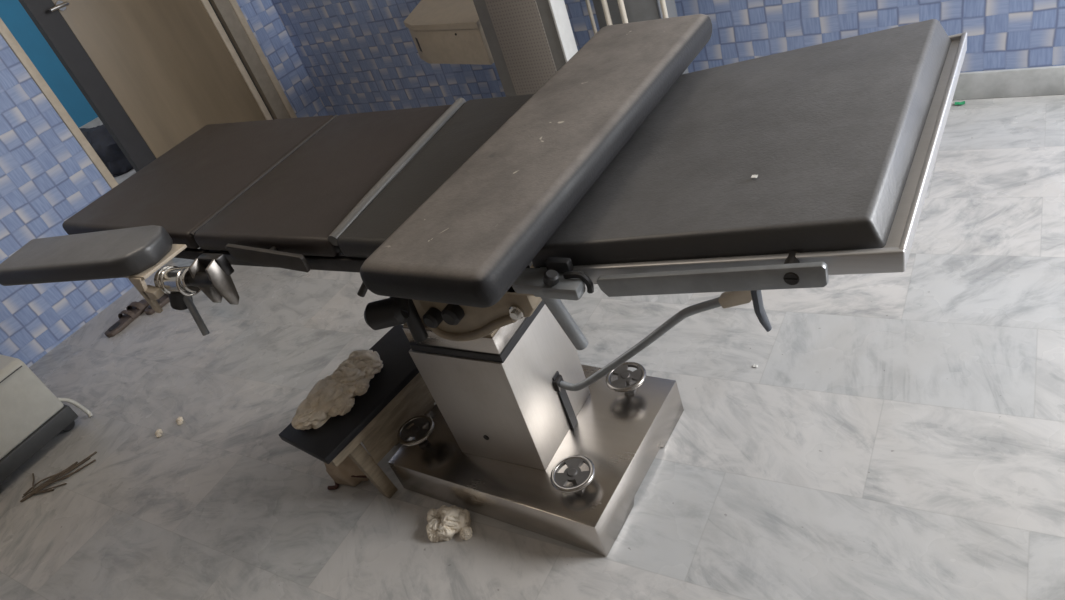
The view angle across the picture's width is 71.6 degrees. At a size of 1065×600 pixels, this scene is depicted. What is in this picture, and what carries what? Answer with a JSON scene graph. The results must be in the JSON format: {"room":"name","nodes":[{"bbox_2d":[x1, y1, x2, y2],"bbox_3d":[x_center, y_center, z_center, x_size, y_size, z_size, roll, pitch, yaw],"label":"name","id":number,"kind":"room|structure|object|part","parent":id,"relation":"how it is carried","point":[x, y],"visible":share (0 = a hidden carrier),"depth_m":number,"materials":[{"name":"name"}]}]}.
{"room":"operating room","nodes":[
{"label":"operating room","id":0,"kind":"room"},
{"bbox_2d":[0,0,97,127],"bbox_3d":[-5.130,-2.108,5.745,0.100,2.900,4.000,4,41,33],"label":"wall","id":1,"kind":"structure","parent":0,"point":[13,14],"depth_m":6.72,"materials":[{"name":"blue paint"}]},
{"bbox_2d":[80,117,102,127],"bbox_3d":[-4.663,-1.031,6.478,0.020,0.145,4.000,4,41,33],"label":"baseboard","id":2,"kind":"structure","parent":1,"relation":"attached to","point":[96,122],"depth_m":7.08,"materials":[{"name":"grey stone"}]},
{"bbox_2d":[0,0,327,366],"bbox_3d":[-2.885,-0.752,2.623,0.100,2.900,4.815,4,41,33],"label":"wall","id":3,"kind":"structure","parent":0,"point":[46,177],"depth_m":3.48,"materials":[{"name":"blue tile"}]},
{"bbox_2d":[0,18,118,188],"bbox_3d":[-2.341,-1.040,3.435,0.132,2.120,0.040,4,41,33],"label":"trim","id":4,"kind":"structure","parent":3,"relation":"attached to","point":[5,33],"depth_m":3.48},
{"bbox_2d":[18,0,273,171],"bbox_3d":[-2.008,-1.409,3.819,0.105,2.052,0.915,4,41,33],"label":"door","id":5,"kind":"structure","parent":3,"relation":"in","point":[154,73],"depth_m":3.87,"materials":[{"name":"brown laminate"}]},
{"bbox_3d":[-2.221,-1.373,3.458,0.065,0.048,0.105,4,41,33],"label":"handle","id":6,"kind":"part","parent":5,"relation":"part of","materials":[{"name":"silver metal"}]},
{"bbox_2d":[209,0,296,118],"bbox_3d":[-1.819,-1.730,4.164,0.124,2.070,0.094,4,41,33],"label":"trim","id":7,"kind":"structure","parent":3,"relation":"attached to","point":[224,9],"depth_m":4.34,"materials":[{"name":"beige laminate"}]},
{"bbox_2d":[0,95,1064,599],"bbox_3d":[-1.128,0.038,3.233,9.800,0.060,6.200,4,41,33],"label":"floor","id":8,"kind":"structure","parent":0,"point":[899,435],"depth_m":2.01,"materials":[{"name":"stone"}]},
{"bbox_2d":[0,354,92,483],"bbox_3d":[-2.157,0.581,2.659,0.431,0.352,0.873,4,41,33],"label":"machine","id":9,"kind":"object","parent":8,"relation":"on","point":[31,415],"visible":1,"depth_m":2.73,"materials":[{"name":"white plastic"}]},
{"bbox_2d":[20,451,96,501],"bbox_3d":[-1.702,0.629,2.651,0.274,0.013,0.149,-20,34,1],"label":"bundle","id":10,"kind":"object","parent":8,"relation":"on","point":[76,464],"visible":1,"depth_m":2.63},
{"bbox_2d":[79,124,132,176],"bbox_3d":[-3.316,-1.221,5.785,0.436,0.394,0.594,4,41,33],"label":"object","id":11,"kind":"object","parent":8,"relation":"on","point":[99,138],"visible":0.25,"depth_m":5.64,"materials":[{"name":"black fabric"}]},
{"bbox_2d":[104,299,148,337],"bbox_3d":[-1.940,0.075,3.523,0.102,0.050,0.265,-2,38,26],"label":"sandal","id":12,"kind":"object","parent":8,"relation":"on","point":[134,310],"visible":0.95,"depth_m":3.51,"materials":[{"name":"brown leather"}]},
{"bbox_2d":[144,293,169,314],"bbox_3d":[-1.765,-0.028,3.572,0.111,0.050,0.264,4,41,33],"label":"sandal","id":13,"kind":"object","parent":8,"relation":"on","point":[164,299],"visible":0.28,"depth_m":3.53,"materials":[{"name":"brown leather"}]},
{"bbox_2d":[155,429,162,437],"bbox_3d":[-1.353,0.480,2.668,0.025,0.014,0.049,-35,36,-19],"label":"tuft","id":14,"kind":"object","parent":8,"relation":"on","point":[158,433],"visible":1,"depth_m":2.66,"materials":[{"name":"beige fabric"}]},
{"bbox_2d":[176,417,183,424],"bbox_3d":[-1.288,0.439,2.691,0.026,0.014,0.049,-35,36,-19],"label":"tuft","id":15,"kind":"object","parent":8,"relation":"on","point":[179,420],"visible":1,"depth_m":2.68,"materials":[{"name":"beige fabric"}]},
{"bbox_2d":[324,456,368,489],"bbox_3d":[-0.548,0.467,2.138,0.158,0.138,0.100,-7,36,21],"label":"pouch","id":16,"kind":"object","parent":8,"relation":"on","point":[347,472],"visible":0.59,"depth_m":2.11,"materials":[{"name":"brown fabric"}]},
{"bbox_3d":[-0.550,0.519,2.139,0.157,0.056,0.065,4,41,33],"label":"tie cord","id":17,"kind":"part","parent":16,"relation":"part of","materials":[{"name":"fabric"}]},
{"bbox_2d":[279,325,434,498],"bbox_3d":[-0.412,0.346,2.087,0.216,0.300,0.472,11,45,39],"label":"step stool","id":18,"kind":"object","parent":8,"relation":"on","point":[397,394],"visible":0.56,"depth_m":1.98,"materials":[{"name":"black laminate"}]},
{"bbox_2d":[291,350,382,429],"bbox_3d":[-0.519,0.231,1.972,0.142,0.069,0.302,14,47,41],"label":"cloth","id":19,"kind":"object","parent":18,"relation":"on","point":[331,396],"visible":1,"depth_m":1.95,"materials":[{"name":"beige fabric"}]},
{"bbox_3d":[-0.450,0.442,1.992,0.034,0.278,0.063,12,46,40],"label":"leg","id":20,"kind":"part","parent":18,"relation":"part of","materials":[{"name":"brown wood"}]},
{"bbox_3d":[-0.342,0.295,2.061,0.008,0.114,0.344,11,45,39],"label":"panel","id":21,"kind":"part","parent":18,"relation":"part of","materials":[{"name":"brown wood"}]},
{"bbox_3d":[-0.332,0.265,2.176,0.030,0.278,0.060,11,45,39],"label":"leg","id":22,"kind":"part","parent":18,"relation":"part of","materials":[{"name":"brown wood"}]},
{"bbox_2d":[426,505,472,542],"bbox_3d":[-0.218,0.566,1.896,0.143,0.052,0.096,-8,36,18],"label":"gauze wad","id":23,"kind":"object","parent":8,"relation":"on","point":[444,522],"visible":1,"depth_m":1.88,"materials":[{"name":"beige fabric"}]},
{"bbox_2d":[62,19,966,556],"bbox_3d":[-0.149,0.066,1.733,1.973,0.968,0.652,3,41,32],"label":"table","id":24,"kind":"object","parent":8,"relation":"on","point":[841,138],"visible":0.92,"depth_m":1.41,"materials":[{"name":"leather"}]},
{"bbox_2d":[0,225,239,335],"bbox_3d":[-0.890,-0.037,1.635,0.680,0.210,0.142,-2,38,26],"label":"support","id":25,"kind":"object","parent":24,"relation":"attached to","point":[134,254],"visible":1,"depth_m":1.53,"materials":[{"name":"black leather"}]},
{"bbox_3d":[-0.804,-0.083,1.555,0.112,0.007,0.114,4,41,33],"label":"mounting plate","id":26,"kind":"part","parent":25,"relation":"part of","materials":[{"name":"beige metal"}]},
{"bbox_3d":[-0.739,-0.009,1.548,0.058,0.060,0.044,-10,35,16],"label":"clamp knob","id":27,"kind":"part","parent":25,"relation":"part of","materials":[{"name":"black plastic"}]},
{"bbox_3d":[-0.709,0.024,1.544,0.015,0.108,0.051,-24,34,-4],"label":"clamp lever","id":28,"kind":"part","parent":25,"relation":"part of","materials":[{"name":"grey paint"}]},
{"bbox_3d":[-0.514,-0.082,1.428,0.213,0.056,0.010,4,41,33],"label":"rail","id":29,"kind":"part","parent":24,"relation":"part of","materials":[{"name":"grey metal"}]},
{"bbox_3d":[-0.461,-0.264,1.678,1.370,0.066,0.542,4,41,33],"label":"frame","id":30,"kind":"part","parent":24,"relation":"part of","materials":[{"name":"metal"}]},
{"bbox_3d":[-0.290,0.039,1.561,0.098,0.148,0.083,-10,35,17],"label":"locking knob","id":31,"kind":"part","parent":24,"relation":"part of","materials":[{"name":"black plastic"}]},
{"bbox_3d":[-0.167,-0.080,1.675,0.205,0.171,0.200,4,41,33],"label":"support post","id":32,"kind":"part","parent":24,"relation":"part of","materials":[{"name":"beige metal"}]},
{"bbox_3d":[-0.208,0.037,1.547,0.038,0.038,0.035,4,41,33],"label":"knob","id":33,"kind":"part","parent":24,"relation":"part of","materials":[{"name":"black plastic"}]},
{"bbox_3d":[-0.137,-0.009,1.720,0.254,0.006,0.249,4,41,33],"label":"plate","id":34,"kind":"part","parent":24,"relation":"part of","materials":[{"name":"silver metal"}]},
{"bbox_3d":[-0.163,0.029,1.506,0.042,0.042,0.035,4,41,33],"label":"knob","id":35,"kind":"part","parent":24,"relation":"part of","materials":[{"name":"black plastic"}]},
{"bbox_2d":[360,14,711,307],"bbox_3d":[0.052,-0.281,1.268,0.255,0.086,0.845,7,43,35],"label":"board","id":36,"kind":"object","parent":24,"relation":"on","point":[468,243],"visible":1,"depth_m":1.14,"materials":[{"name":"leather"}]},
{"bbox_3d":[0.045,0.024,1.138,0.051,0.148,0.023,-27,34,-9],"label":"clamp rod","id":37,"kind":"part","parent":24,"relation":"part of","materials":[{"name":"grey paint"}]},
{"bbox_3d":[0.216,0.103,1.598,0.492,0.335,0.024,4,41,33],"label":"pump lever","id":38,"kind":"part","parent":24,"relation":"part of","materials":[{"name":"grey paint"}]},
{"bbox_3d":[0.215,-0.024,0.935,0.304,0.068,0.010,4,41,33],"label":"rail","id":39,"kind":"part","parent":24,"relation":"part of","materials":[{"name":"silver metal"}]},
{"bbox_3d":[0.303,-0.005,0.977,0.020,0.100,0.035,4,41,33],"label":"release handle","id":40,"kind":"part","parent":24,"relation":"part of","materials":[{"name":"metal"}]},
{"bbox_2d":[572,32,966,283],"bbox_3d":[0.337,-0.218,1.141,0.536,0.102,0.562,4,41,33],"label":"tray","id":41,"kind":"object","parent":24,"relation":"on","point":[681,194],"depth_m":1.02,"materials":[{"name":"leather"}]},
{"bbox_2d":[473,0,577,95],"bbox_3d":[0.004,-1.014,3.000,0.349,1.150,0.200,4,41,33],"label":"base cabinet","id":42,"kind":"object","parent":8,"relation":"on","point":[529,41],"visible":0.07,"depth_m":2.92,"materials":[{"name":"grey metal"}]},
{"bbox_2d":[485,0,556,94],"bbox_3d":[-0.028,-1.002,2.955,0.223,0.960,0.008,4,41,33],"label":"grille","id":43,"kind":"object","parent":42,"relation":"attached to","point":[519,28],"depth_m":2.93,"materials":[{"name":"grey metal"}]},
{"bbox_3d":[0.136,-1.020,2.892,0.010,1.080,0.099,4,41,33],"label":"edge trim","id":44,"kind":"part","parent":42,"relation":"part of","materials":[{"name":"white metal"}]},
{"bbox_2d":[585,0,688,73],"bbox_3d":[0.424,-1.094,2.981,0.330,1.043,0.280,4,41,33],"label":"trolley","id":45,"kind":"object","parent":8,"relation":"on","point":[608,12],"visible":0.02,"depth_m":2.88,"materials":[{"name":"grey metal"}]},
{"bbox_2d":[954,101,964,104],"bbox_3d":[1.605,-0.740,2.771,0.034,0.008,0.022,4,41,33],"label":"wrapper","id":46,"kind":"object","parent":8,"relation":"on","point":[962,102],"visible":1,"depth_m":2.77,"materials":[{"name":"green plastic"}]},
{"bbox_2d":[271,0,1064,115],"bbox_3d":[0.645,-1.995,2.446,6.048,2.900,0.102,7,43,35],"label":"wall","id":47,"kind":"structure","parent":0,"point":[358,56],"depth_m":3.18,"materials":[{"name":"blue tile"}]},
{"bbox_2d":[404,0,493,64],"bbox_3d":[-0.331,-1.313,3.442,0.580,0.275,0.569,4,41,33],"label":"wall box","id":48,"kind":"object","parent":47,"relation":"attached to","point":[441,31],"visible":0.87,"depth_m":3.31,"materials":[{"name":"beige metal"}]},
{"bbox_3d":[-0.355,-1.377,3.397,0.580,0.110,0.569,4,41,33],"label":"lid","id":49,"kind":"part","parent":48,"relation":"part of","materials":[{"name":"beige plastic"}]},
{"bbox_2d":[953,65,1064,99],"bbox_3d":[1.069,-0.870,3.162,5.928,0.105,0.018,7,43,35],"label":"baseboard","id":50,"kind":"structure","parent":47,"relation":"attached to","point":[1049,80],"depth_m":2.67,"materials":[{"name":"grey stone"}]}
]}

